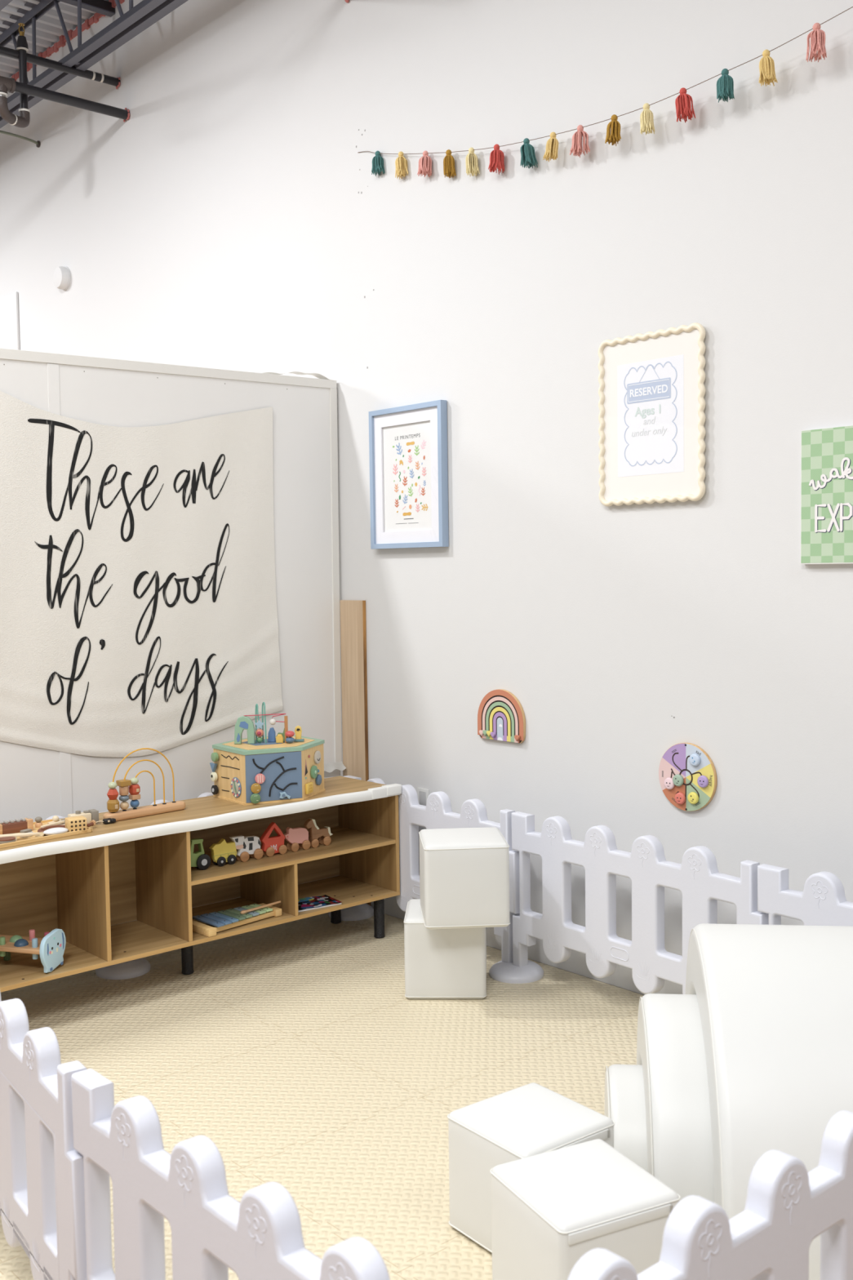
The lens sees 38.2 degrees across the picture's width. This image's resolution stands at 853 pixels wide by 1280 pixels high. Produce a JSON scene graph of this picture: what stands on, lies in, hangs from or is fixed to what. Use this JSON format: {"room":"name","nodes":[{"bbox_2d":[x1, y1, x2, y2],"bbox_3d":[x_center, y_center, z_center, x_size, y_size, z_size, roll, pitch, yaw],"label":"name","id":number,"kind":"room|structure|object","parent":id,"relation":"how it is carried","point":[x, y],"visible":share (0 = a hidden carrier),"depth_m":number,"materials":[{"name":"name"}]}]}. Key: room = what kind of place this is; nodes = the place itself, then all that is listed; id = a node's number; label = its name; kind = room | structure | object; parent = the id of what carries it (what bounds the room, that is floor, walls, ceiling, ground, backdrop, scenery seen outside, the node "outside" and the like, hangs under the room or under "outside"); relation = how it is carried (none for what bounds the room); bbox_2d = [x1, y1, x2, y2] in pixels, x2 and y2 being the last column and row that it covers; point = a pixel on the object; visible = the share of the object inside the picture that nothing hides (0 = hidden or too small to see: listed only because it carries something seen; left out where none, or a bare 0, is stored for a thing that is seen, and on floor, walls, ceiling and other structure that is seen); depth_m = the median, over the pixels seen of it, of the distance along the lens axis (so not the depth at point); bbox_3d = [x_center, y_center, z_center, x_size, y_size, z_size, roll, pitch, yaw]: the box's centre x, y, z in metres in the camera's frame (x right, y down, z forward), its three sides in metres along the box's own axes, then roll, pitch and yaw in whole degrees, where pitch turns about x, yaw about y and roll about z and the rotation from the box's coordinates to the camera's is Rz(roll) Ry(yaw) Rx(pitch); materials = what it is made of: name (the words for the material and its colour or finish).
{"room":"children's room","nodes":[
{"label":"children's room","id":0,"kind":"room"},
{"bbox_2d":[0,0,108,77],"bbox_3d":[-3.060,-3.230,1.340,9.515,0.100,18.285,-4,4,-41],"label":"ceiling","id":1,"kind":"structure","parent":0,"point":[48,26],"depth_m":7.08,"materials":[{"name":"metal"}]},
{"bbox_2d":[0,0,12,10],"bbox_3d":[-3.189,-3.289,7.057,0.148,0.461,8.600,-4,4,-41],"label":"joist","id":2,"kind":"object","parent":1,"relation":"attached to","point":[3,3],"visible":1,"depth_m":5.81,"materials":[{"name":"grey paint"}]},
{"bbox_2d":[0,0,187,128],"bbox_3d":[-2.710,-3.320,7.481,0.128,0.461,8.600,-4,4,-41],"label":"joist","id":3,"kind":"object","parent":1,"relation":"attached to","point":[140,17],"visible":0.78,"depth_m":6.48,"materials":[{"name":"grey paint"}]},
{"bbox_2d":[0,0,852,995],"bbox_3d":[-0.500,-1.142,5.661,0.168,4.640,15.200,-4,4,-41],"label":"wall","id":4,"kind":"structure","parent":0,"point":[225,224],"depth_m":4.57,"materials":[{"name":"white paint"}]},
{"bbox_2d":[0,130,40,147],"bbox_3d":[-2.742,-3.014,7.200,1.002,0.058,0.040,-4,4,-41],"label":"electrical cable","id":5,"kind":"object","parent":4,"relation":"attached to","point":[37,143],"visible":1,"depth_m":7.46,"materials":[{"name":"grey plastic"}]},
{"bbox_2d":[0,45,119,88],"bbox_3d":[-2.418,-3.009,6.120,1.985,0.066,0.065,-4,4,-41],"label":"ceiling pipe","id":6,"kind":"object","parent":4,"relation":"attached to","point":[6,51],"visible":1,"depth_m":6.53,"materials":[{"name":"black metal"}]},
{"bbox_2d":[53,266,70,290],"bbox_3d":[-2.176,-2.157,7.339,0.057,0.140,0.140,-4,4,-41],"label":"fire alarm strobe","id":7,"kind":"object","parent":4,"relation":"attached to","point":[61,276],"visible":1,"depth_m":7.30,"materials":[{"name":"white paint"}]},
{"bbox_2d":[11,0,124,81],"bbox_3d":[-3.023,-3.559,8.216,0.024,0.078,7.531,-4,4,-41],"label":"trim","id":8,"kind":"structure","parent":4,"relation":"attached to","point":[72,34],"depth_m":7.19,"materials":[{"name":"metal"}]},
{"bbox_2d":[14,81,129,122],"bbox_3d":[-2.356,-2.813,6.064,1.985,0.072,0.074,-4,4,-41],"label":"ceiling pipe","id":9,"kind":"object","parent":4,"relation":"attached to","point":[23,88],"visible":1,"depth_m":6.47,"materials":[{"name":"black metal"}]},
{"bbox_2d":[0,22,30,128],"bbox_3d":[-2.122,-2.913,6.290,0.105,0.533,0.264,1,4,29],"label":"pipe","id":10,"kind":"object","parent":9,"relation":"attached to","point":[6,84],"visible":1,"depth_m":6.36,"materials":[{"name":"grey metal"}]},
{"bbox_2d":[57,0,115,17],"bbox_3d":[-2.172,-3.431,6.374,1.200,0.055,0.050,-4,4,-41],"label":"brace","id":11,"kind":"object","parent":4,"relation":"attached to","point":[101,6],"visible":1,"depth_m":6.69,"materials":[{"name":"grey paint"}]},
{"bbox_2d":[368,400,448,549],"bbox_3d":[-0.077,-0.672,5.089,0.037,0.582,0.455,-4,4,-41],"label":"framed picture","id":12,"kind":"object","parent":4,"relation":"attached to","point":[408,444],"visible":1,"depth_m":5.08,"materials":[{"name":"blue"}]},
{"bbox_2d":[382,420,431,532],"bbox_3d":[-0.075,-0.670,5.098,0.011,0.465,0.340,-4,4,-41],"label":"art print","id":13,"kind":"object","parent":12,"relation":"attached to","point":[406,444],"depth_m":5.09,"materials":[{"name":"white paper"}]},
{"bbox_2d":[417,787,429,805],"bbox_3d":[-0.014,0.664,5.140,0.008,0.088,0.072,-4,4,-41],"label":"wall outlet","id":14,"kind":"object","parent":4,"relation":"attached to","point":[423,794],"visible":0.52,"depth_m":5.14,"materials":[{"name":"white plastic"}]},
{"bbox_2d":[477,688,525,743],"bbox_3d":[0.284,0.290,4.760,0.027,0.199,0.250,-4,4,-41],"label":"board","id":15,"kind":"object","parent":4,"relation":"attached to","point":[500,714],"visible":1,"depth_m":4.75,"materials":[{"name":"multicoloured wood"}]},
{"bbox_2d":[355,128,675,718],"bbox_3d":[0.267,-0.956,4.709,0.002,2.387,1.667,-4,4,-41],"label":"nail holes","id":16,"kind":"object","parent":4,"relation":"attached to","point":[358,129],"depth_m":5.25,"materials":[{"name":"grey paint"}]},
{"bbox_2d":[357,6,852,154],"bbox_3d":[0.902,-1.922,3.854,0.085,0.355,3.690,-4,4,-41],"label":"string","id":17,"kind":"object","parent":4,"relation":"attached to","point":[852,6],"visible":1,"depth_m":4.09,"materials":[{"name":"brown"}]},
{"bbox_2d":[371,151,385,176],"bbox_3d":[-0.203,-1.990,5.137,0.055,0.101,0.057,-2,3,-17],"label":"tassel","id":18,"kind":"object","parent":17,"relation":"hanging from","point":[377,161],"visible":1,"depth_m":5.13,"materials":[{"name":"teal fabric"}]},
{"bbox_2d":[395,151,408,179],"bbox_3d":[-0.099,-1.939,5.025,0.054,0.106,0.057,-2,4,-20],"label":"tassel","id":19,"kind":"object","parent":17,"relation":"hanging from","point":[401,162],"visible":1,"depth_m":5.01,"materials":[{"name":"yellow fabric"}]},
{"bbox_2d":[417,151,431,177],"bbox_3d":[-0.006,-1.898,4.906,0.058,0.100,0.063,0,4,21],"label":"tassel","id":20,"kind":"object","parent":17,"relation":"hanging from","point":[424,162],"visible":1,"depth_m":4.90,"materials":[{"name":"pink fabric"}]},
{"bbox_2d":[443,149,456,178],"bbox_3d":[0.089,-1.859,4.807,0.045,0.105,0.047,-2,4,-25],"label":"tassel","id":21,"kind":"object","parent":17,"relation":"hanging from","point":[449,169],"visible":1,"depth_m":4.79,"materials":[{"name":"yellow fabric"}]},
{"bbox_2d":[465,147,479,176],"bbox_3d":[0.174,-1.828,4.709,0.053,0.103,0.048,-2,3,-14],"label":"tassel","id":22,"kind":"object","parent":17,"relation":"hanging from","point":[471,160],"visible":1,"depth_m":4.70,"materials":[{"name":"beige fabric"}]},
{"bbox_2d":[488,143,504,174],"bbox_3d":[0.261,-1.799,4.602,0.061,0.102,0.061,0,3,8],"label":"tassel","id":23,"kind":"object","parent":17,"relation":"hanging from","point":[496,157],"visible":1,"depth_m":4.59,"materials":[{"name":"red fabric"}]},
{"bbox_2d":[520,137,537,168],"bbox_3d":[0.373,-1.772,4.479,0.057,0.102,0.058,1,4,29],"label":"tassel","id":24,"kind":"object","parent":17,"relation":"hanging from","point":[527,153],"visible":1,"depth_m":4.47,"materials":[{"name":"teal fabric"}]},
{"bbox_2d":[542,132,558,162],"bbox_3d":[0.443,-1.754,4.377,0.052,0.097,0.050,-4,4,-43],"label":"tassel","id":25,"kind":"object","parent":17,"relation":"hanging from","point":[552,145],"visible":1,"depth_m":4.37,"materials":[{"name":"yellow fabric"}]},
{"bbox_2d":[569,124,590,157],"bbox_3d":[0.531,-1.736,4.279,0.065,0.102,0.062,-3,4,-38],"label":"tassel","id":26,"kind":"object","parent":17,"relation":"hanging from","point":[576,148],"visible":1,"depth_m":4.27,"materials":[{"name":"pink fabric"}]},
{"bbox_2d":[604,114,621,146],"bbox_3d":[0.629,-1.723,4.153,0.054,0.098,0.048,-2,3,-15],"label":"tassel","id":27,"kind":"object","parent":17,"relation":"hanging from","point":[613,130],"visible":1,"depth_m":4.15,"materials":[{"name":"yellow fabric"}]},
{"bbox_2d":[640,102,654,135],"bbox_3d":[0.725,-1.713,4.045,0.049,0.102,0.050,1,4,28],"label":"tassel","id":28,"kind":"object","parent":17,"relation":"hanging from","point":[646,117],"visible":1,"depth_m":4.04,"materials":[{"name":"beige fabric"}]},
{"bbox_2d":[675,87,695,122],"bbox_3d":[0.827,-1.714,3.939,0.064,0.099,0.064,-1,3,2],"label":"tassel","id":29,"kind":"object","parent":17,"relation":"hanging from","point":[684,107],"visible":1,"depth_m":3.92,"materials":[{"name":"red fabric"}]},
{"bbox_2d":[716,68,734,102],"bbox_3d":[0.924,-1.717,3.809,0.055,0.098,0.054,1,4,27],"label":"tassel","id":30,"kind":"object","parent":17,"relation":"hanging from","point":[725,83],"visible":1,"depth_m":3.80,"materials":[{"name":"teal fabric"}]},
{"bbox_2d":[759,49,777,86],"bbox_3d":[1.026,-1.720,3.701,0.052,0.100,0.056,2,4,40],"label":"tassel","id":31,"kind":"object","parent":17,"relation":"hanging from","point":[766,64],"visible":1,"depth_m":3.69,"materials":[{"name":"yellow fabric"}]},
{"bbox_2d":[806,22,826,62],"bbox_3d":[1.128,-1.732,3.559,0.057,0.104,0.063,0,3,15],"label":"tassel","id":32,"kind":"object","parent":17,"relation":"hanging from","point":[818,37],"visible":1,"depth_m":3.55,"materials":[{"name":"pink fabric"}]},
{"bbox_2d":[598,322,706,506],"bbox_3d":[0.755,-0.748,4.151,0.027,0.577,0.447,-4,4,-41],"label":"framed picture","id":33,"kind":"object","parent":4,"relation":"attached to","point":[651,390],"visible":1,"depth_m":4.14,"materials":[{"name":"beige plastic"}]},
{"bbox_2d":[617,354,684,477],"bbox_3d":[0.753,-0.750,4.151,0.001,0.382,0.279,-4,4,-41],"label":"print","id":34,"kind":"object","parent":33,"relation":"attached to","point":[651,387],"depth_m":4.15,"materials":[{"name":"white paper"}]},
{"bbox_2d":[658,742,717,811],"bbox_3d":[0.867,0.458,4.114,0.028,0.229,0.229,-4,4,-41],"label":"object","id":35,"kind":"object","parent":4,"relation":"attached to","point":[687,775],"visible":1,"depth_m":4.11,"materials":[{"name":"multicoloured wood"}]},
{"bbox_2d":[800,425,852,564],"bbox_3d":[1.349,-0.421,3.508,0.024,0.403,0.624,-4,4,-41],"label":"wall sign","id":36,"kind":"object","parent":4,"relation":"attached to","point":[827,454],"visible":1,"depth_m":3.67,"materials":[{"name":"green wood"}]},
{"bbox_2d":[384,913,643,995],"bbox_3d":[-2.965,1.520,1.583,9.515,0.106,18.200,-4,4,-41],"label":"floor","id":37,"kind":"structure","parent":0,"point":[384,913],"depth_m":4.60,"materials":[{"name":"laminate"}]},
{"bbox_2d":[0,347,346,822],"bbox_3d":[-1.599,0.090,4.420,3.254,2.354,0.085,-4,4,-41],"label":"screen","id":38,"kind":"object","parent":37,"relation":"on","point":[35,782],"visible":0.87,"depth_m":5.09,"materials":[{"name":"paint"}]},
{"bbox_2d":[0,391,283,757],"bbox_3d":[-1.171,-0.293,4.770,1.456,1.507,0.011,-4,4,-41],"label":"cloth banner","id":39,"kind":"object","parent":38,"relation":"attached to","point":[138,599],"visible":1,"depth_m":4.80,"materials":[{"name":"white fabric"}]},
{"bbox_2d":[0,912,644,1279],"bbox_3d":[-0.141,1.311,3.474,2.463,0.014,3.428,-4,4,-41],"label":"floor mat","id":40,"kind":"object","parent":37,"relation":"on","point":[298,1048],"visible":0.33,"depth_m":3.79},
{"bbox_2d":[95,957,150,979],"bbox_3d":[-1.146,1.228,4.653,0.202,0.044,0.202,-4,4,-41],"label":"fence base","id":41,"kind":"object","parent":40,"relation":"on","point":[140,966],"visible":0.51,"depth_m":4.58,"materials":[{"name":"white plastic"}]},
{"bbox_2d":[0,776,401,992],"bbox_3d":[-0.989,0.942,4.500,2.030,0.628,0.408,-4,4,-41],"label":"base cabinet","id":42,"kind":"object","parent":40,"relation":"on","point":[140,869],"visible":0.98,"depth_m":4.57,"materials":[{"name":"brown wood"}]},
{"bbox_2d":[0,928,66,973],"bbox_3d":[-1.370,1.032,4.133,0.285,0.131,0.134,0,3,16],"label":"toy","id":43,"kind":"object","parent":42,"relation":"on","point":[51,948],"visible":1,"depth_m":4.09,"materials":[{"name":"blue wood"}]},
{"bbox_2d":[0,818,92,848],"bbox_3d":[-1.407,0.660,4.140,0.253,0.013,0.489,2,5,44],"label":"tray","id":44,"kind":"object","parent":42,"relation":"on","point":[20,841],"visible":0.48,"depth_m":4.12,"materials":[{"name":"brown wood"}]},
{"bbox_2d":[0,836,15,844],"bbox_3d":[-1.380,0.657,4.044,0.058,0.016,0.058,-4,4,-41],"label":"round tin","id":45,"kind":"object","parent":44,"relation":"on","point":[4,839],"visible":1,"depth_m":4.03,"materials":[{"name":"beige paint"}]},
{"bbox_2d":[0,817,33,834],"bbox_3d":[-1.413,0.635,4.208,0.128,0.043,0.042,-3,4,-38],"label":"block","id":46,"kind":"object","parent":44,"relation":"on","point":[11,827],"visible":0.95,"depth_m":4.20,"materials":[{"name":"brown wood"}]},
{"bbox_2d":[0,831,39,840],"bbox_3d":[-1.366,0.653,4.082,0.160,0.020,0.030,-2,4,-19],"label":"comb","id":47,"kind":"object","parent":44,"relation":"on","point":[19,834],"visible":0.84,"depth_m":4.08,"materials":[{"name":"beige wood"}]},
{"bbox_2d":[19,828,32,838],"bbox_3d":[-1.342,0.648,4.131,0.024,0.024,0.042,1,4,28],"label":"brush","id":48,"kind":"object","parent":44,"relation":"on","point":[27,830],"visible":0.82,"depth_m":4.12,"materials":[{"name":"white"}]},
{"bbox_2d":[35,816,42,827],"bbox_3d":[-1.351,0.633,4.290,0.026,0.036,0.026,-4,4,-41],"label":"wooden toy","id":49,"kind":"object","parent":44,"relation":"on","point":[38,819],"visible":0.98,"depth_m":4.28,"materials":[{"name":"brown wood"}]},
{"bbox_2d":[35,831,44,837],"bbox_3d":[-1.298,0.653,4.136,0.036,0.009,0.070,-1,3,-12],"label":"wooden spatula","id":50,"kind":"object","parent":44,"relation":"on","point":[41,833],"visible":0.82,"depth_m":4.11,"materials":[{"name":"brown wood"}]},
{"bbox_2d":[37,824,65,832],"bbox_3d":[-1.272,0.646,4.202,0.112,0.018,0.060,-4,4,-41],"label":"ring","id":51,"kind":"object","parent":44,"relation":"on","point":[41,829],"visible":0.51,"depth_m":4.21,"materials":[{"name":"wood"}]},
{"bbox_2d":[40,820,64,827],"bbox_3d":[-1.284,0.640,4.244,0.029,0.018,0.110,2,4,38],"label":"tongs","id":52,"kind":"object","parent":44,"relation":"on","point":[61,821],"visible":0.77,"depth_m":4.24,"materials":[{"name":"beige wood"}]},
{"bbox_2d":[46,815,61,824],"bbox_3d":[-1.303,0.632,4.312,0.053,0.032,0.024,-4,4,-41],"label":"ball","id":53,"kind":"object","parent":44,"relation":"on","point":[55,819],"visible":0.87,"depth_m":4.31,"materials":[{"name":"beige wood"}]},
{"bbox_2d":[43,826,68,835],"bbox_3d":[-1.251,0.645,4.154,0.086,0.024,0.052,-3,4,-37],"label":"soap","id":54,"kind":"object","parent":44,"relation":"on","point":[58,830],"visible":1,"depth_m":4.14,"materials":[{"name":"white"}]},
{"bbox_2d":[64,815,87,831],"bbox_3d":[-1.198,0.630,4.211,0.062,0.046,0.052,-3,4,-31],"label":"block","id":55,"kind":"object","parent":44,"relation":"on","point":[74,823],"visible":0.99,"depth_m":4.19,"materials":[{"name":"brown wood"}]},
{"bbox_2d":[67,808,98,823],"bbox_3d":[-1.210,0.623,4.341,0.100,0.046,0.042,-3,4,-36],"label":"camera","id":56,"kind":"object","parent":42,"relation":"on","point":[91,815],"visible":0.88,"depth_m":4.34,"materials":[{"name":"beige wood"}]},
{"bbox_2d":[86,819,95,826],"bbox_3d":[-1.167,0.638,4.274,0.018,0.021,0.041,0,3,18],"label":"bolt","id":57,"kind":"object","parent":42,"relation":"on","point":[92,823],"visible":0.89,"depth_m":4.28,"materials":[{"name":"brown wood"}]},
{"bbox_2d":[95,817,115,824],"bbox_3d":[-1.144,0.642,4.346,0.095,0.018,0.026,-4,4,-41],"label":"clip","id":58,"kind":"object","parent":42,"relation":"on","point":[108,820],"visible":0.88,"depth_m":4.35,"materials":[{"name":"black plastic"}]},
{"bbox_2d":[102,747,185,821],"bbox_3d":[-1.029,0.517,4.493,0.048,0.248,0.337,2,5,45],"label":"toy","id":59,"kind":"object","parent":42,"relation":"on","point":[113,803],"visible":0.97,"depth_m":4.45,"materials":[{"name":"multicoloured wood"}]},
{"bbox_2d":[190,838,210,870],"bbox_3d":[-0.865,0.792,4.534,0.142,0.118,0.043,-4,4,-41],"label":"tractor","id":60,"kind":"object","parent":42,"relation":"on","point":[200,860],"visible":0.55,"depth_m":4.54,"materials":[{"name":"green wood"}]},
{"bbox_2d":[208,838,236,866],"bbox_3d":[-0.763,0.795,4.625,0.109,0.099,0.043,-4,4,-41],"label":"wagon","id":61,"kind":"object","parent":42,"relation":"on","point":[222,852],"visible":1,"depth_m":4.62,"materials":[{"name":"yellow wood"}]},
{"bbox_2d":[191,902,281,937],"bbox_3d":[-0.719,1.041,4.622,0.355,0.037,0.176,-4,5,-44],"label":"xylophone","id":62,"kind":"object","parent":42,"relation":"on","point":[222,920],"visible":0.94,"depth_m":4.58,"materials":[{"name":"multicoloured wood"}]},
{"bbox_2d":[240,900,280,914],"bbox_3d":[-0.628,1.014,4.665,0.015,0.016,0.189,2,5,44],"label":"mallet","id":63,"kind":"object","parent":62,"relation":"on","point":[243,912],"visible":1,"depth_m":4.65,"materials":[{"name":"brown wood"}]},
{"bbox_2d":[229,835,262,862],"bbox_3d":[-0.689,0.790,4.692,0.134,0.099,0.040,-4,4,-41],"label":"cow","id":64,"kind":"object","parent":42,"relation":"on","point":[246,846],"visible":1,"depth_m":4.68},
{"bbox_2d":[209,702,325,805],"bbox_3d":[-0.624,0.428,4.877,0.422,0.370,0.397,-4,4,-41],"label":"cube","id":65,"kind":"object","parent":42,"relation":"on","point":[286,766],"visible":1,"depth_m":4.75,"materials":[{"name":"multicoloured wood"}]},
{"bbox_2d":[231,781,238,793],"bbox_3d":[-0.731,0.564,4.712,0.002,0.048,0.048,-3,4,-38],"label":"clock","id":66,"kind":"object","parent":65,"relation":"on","point":[234,784],"depth_m":4.71,"materials":[{"name":"beige"}]},
{"bbox_2d":[236,733,239,742],"bbox_3d":[-0.739,0.383,4.834,0.015,0.037,0.001,-1,3,0],"label":"print","id":67,"kind":"object","parent":65,"relation":"on","point":[237,735],"depth_m":4.83,"materials":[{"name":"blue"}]},
{"bbox_2d":[239,721,248,728],"bbox_3d":[-0.717,0.334,4.831,0.036,0.030,0.001,-1,3,0],"label":"print","id":68,"kind":"object","parent":65,"relation":"attached to","point":[242,725],"depth_m":4.83,"materials":[{"name":"blue"}]},
{"bbox_2d":[257,774,263,782],"bbox_3d":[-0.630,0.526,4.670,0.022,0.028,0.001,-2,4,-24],"label":"bead","id":69,"kind":"object","parent":65,"relation":"attached to","point":[260,777],"depth_m":4.67,"materials":[{"name":"pink wood"}]},
{"bbox_2d":[259,822,287,857],"bbox_3d":[-0.597,0.770,4.773,0.110,0.127,0.040,-4,4,-41],"label":"barn","id":70,"kind":"object","parent":42,"relation":"on","point":[270,846],"visible":0.99,"depth_m":4.76,"materials":[{"name":"red wood"}]},
{"bbox_2d":[191,826,394,881],"bbox_3d":[-0.608,0.838,4.844,0.953,0.015,0.380,-4,4,-41],"label":"shelf","id":71,"kind":"object","parent":42,"relation":"attached to","point":[344,839],"depth_m":4.81,"materials":[{"name":"brown wood"}]},
{"bbox_2d":[283,826,310,852],"bbox_3d":[-0.515,0.780,4.847,0.115,0.096,0.040,-4,4,-41],"label":"pig","id":72,"kind":"object","parent":42,"relation":"on","point":[297,837],"visible":1,"depth_m":4.84},
{"bbox_2d":[303,818,332,848],"bbox_3d":[-0.432,0.765,4.919,0.130,0.115,0.040,-4,4,-41],"label":"horse","id":73,"kind":"object","parent":42,"relation":"on","point":[323,834],"visible":0.98,"depth_m":4.90},
{"bbox_2d":[297,894,341,911],"bbox_3d":[-0.453,1.036,4.856,0.200,0.013,0.139,-3,4,-34],"label":"booklet","id":74,"kind":"object","parent":42,"relation":"on","point":[311,903],"visible":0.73,"depth_m":4.85,"materials":[{"name":"multicoloured paper"}]},
{"bbox_2d":[297,897,313,902],"bbox_3d":[-0.504,1.030,4.869,0.115,0.001,0.045,-3,4,-33],"label":"picture","id":75,"kind":"object","parent":74,"relation":"on","point":[308,900],"depth_m":4.88},
{"bbox_2d":[328,903,373,920],"bbox_3d":[-0.328,1.175,5.371,0.202,0.044,0.202,-4,4,-41],"label":"fence base","id":76,"kind":"object","parent":40,"relation":"on","point":[364,911],"visible":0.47,"depth_m":5.30,"materials":[{"name":"white plastic"}]},
{"bbox_2d":[343,775,519,963],"bbox_3d":[-0.002,0.885,4.940,0.050,0.582,1.100,-3,4,-38],"label":"fence panel","id":77,"kind":"object","parent":76,"relation":"attached to","point":[437,813],"visible":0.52,"depth_m":4.84,"materials":[{"name":"white plastic"}]},
{"bbox_2d":[339,600,370,906],"bbox_3d":[-0.316,0.507,5.461,0.015,1.366,0.166,-4,4,-41],"label":"plank","id":78,"kind":"object","parent":40,"relation":"on","point":[353,612],"visible":0.56,"depth_m":5.43,"materials":[{"name":"beige wood"}]},
{"bbox_2d":[403,898,486,999],"bbox_3d":[0.070,1.101,4.419,0.290,0.289,0.290,-1,3,2],"label":"cube","id":79,"kind":"object","parent":40,"relation":"on","point":[440,963],"visible":0.7,"depth_m":4.28,"materials":[{"name":"white"}]},
{"bbox_2d":[418,826,510,929],"bbox_3d":[0.128,0.819,4.271,0.294,0.290,0.294,-1,3,-4],"label":"cube","id":80,"kind":"object","parent":79,"relation":"on","point":[464,872],"visible":1,"depth_m":4.13,"materials":[{"name":"white"}]},
{"bbox_2d":[488,960,543,983],"bbox_3d":[0.332,1.213,4.547,0.202,0.044,0.202,-4,4,-41],"label":"fence base","id":81,"kind":"object","parent":40,"relation":"on","point":[501,971],"visible":0.79,"depth_m":4.48,"materials":[{"name":"white plastic"}]},
{"bbox_2d":[511,811,768,994],"bbox_3d":[0.671,0.925,4.098,0.050,0.582,1.095,-3,4,-39],"label":"fence panel","id":82,"kind":"object","parent":81,"relation":"on","point":[698,877],"visible":0.91,"depth_m":4.12,"materials":[{"name":"white plastic"}]},
{"bbox_2d":[447,1082,614,1253],"bbox_3d":[0.236,1.201,2.776,0.280,0.276,0.283,-3,4,-37],"label":"cube","id":83,"kind":"object","parent":40,"relation":"on","point":[531,1119],"visible":0.62,"depth_m":2.73,"materials":[{"name":"white"}]},
{"bbox_2d":[489,1138,680,1279],"bbox_3d":[0.316,1.214,2.473,0.286,0.282,0.289,-2,4,-27],"label":"cube","id":84,"kind":"object","parent":40,"relation":"on","point":[550,1209],"visible":0.83,"depth_m":2.40,"materials":[{"name":"white"}]},
{"bbox_2d":[604,1064,648,1172],"bbox_3d":[0.684,1.205,3.125,0.450,0.214,0.401,0,3,6],"label":"arch","id":85,"kind":"object","parent":40,"relation":"on","point":[624,1093],"visible":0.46,"depth_m":3.03,"materials":[{"name":"white"}]},
{"bbox_2d":[636,993,714,1202],"bbox_3d":[0.764,1.113,3.050,0.450,0.404,0.661,0,3,6],"label":"arch","id":86,"kind":"object","parent":40,"relation":"on","point":[671,1051],"visible":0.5,"depth_m":2.85,"materials":[{"name":"white"}]},
{"bbox_2d":[685,923,852,1279],"bbox_3d":[0.913,1.023,2.961,0.500,0.590,0.901,0,3,6],"label":"arch","id":87,"kind":"object","parent":40,"relation":"on","point":[775,1002],"visible":0.62,"depth_m":2.73,"materials":[{"name":"white"}]},
{"bbox_2d":[757,863,852,926],"bbox_3d":[1.349,0.964,3.263,0.050,0.582,1.095,-4,4,-39],"label":"fence panel","id":88,"kind":"object","parent":40,"relation":"on","point":[823,901],"visible":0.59,"depth_m":3.53,"materials":[{"name":"white plastic"}]},
{"bbox_3d":[-0.615,1.359,2.253,0.202,0.044,0.202,-4,4,-41],"label":"fence base","id":89,"kind":"object","parent":40,"relation":"on","visible":0},
{"bbox_2d":[0,993,87,1279],"bbox_3d":[-0.903,1.033,2.635,0.049,0.579,1.044,-3,4,-34],"label":"fence panel","id":90,"kind":"object","parent":89,"relation":"on","point":[42,1201],"visible":0.97,"depth_m":2.36,"materials":[{"name":"white plastic"}]},
{"bbox_2d":[71,1068,390,1279],"bbox_3d":[-0.275,1.070,1.841,0.049,0.579,1.039,-4,4,-41],"label":"fence panel","id":91,"kind":"object","parent":89,"relation":"on","point":[259,1237],"visible":1,"depth_m":1.93,"materials":[{"name":"white plastic"}]},
{"bbox_3d":[0.074,1.394,1.481,0.202,0.044,0.202,-4,4,-41],"label":"fence base","id":92,"kind":"object","parent":40,"relation":"on","visible":0},
{"bbox_2d":[567,1110,852,1279],"bbox_3d":[0.468,1.062,1.802,1.039,0.579,0.050,-4,4,-41],"label":"fence panel","id":93,"kind":"object","parent":92,"relation":"on","point":[788,1206],"visible":1,"depth_m":1.80,"materials":[{"name":"white plastic"}]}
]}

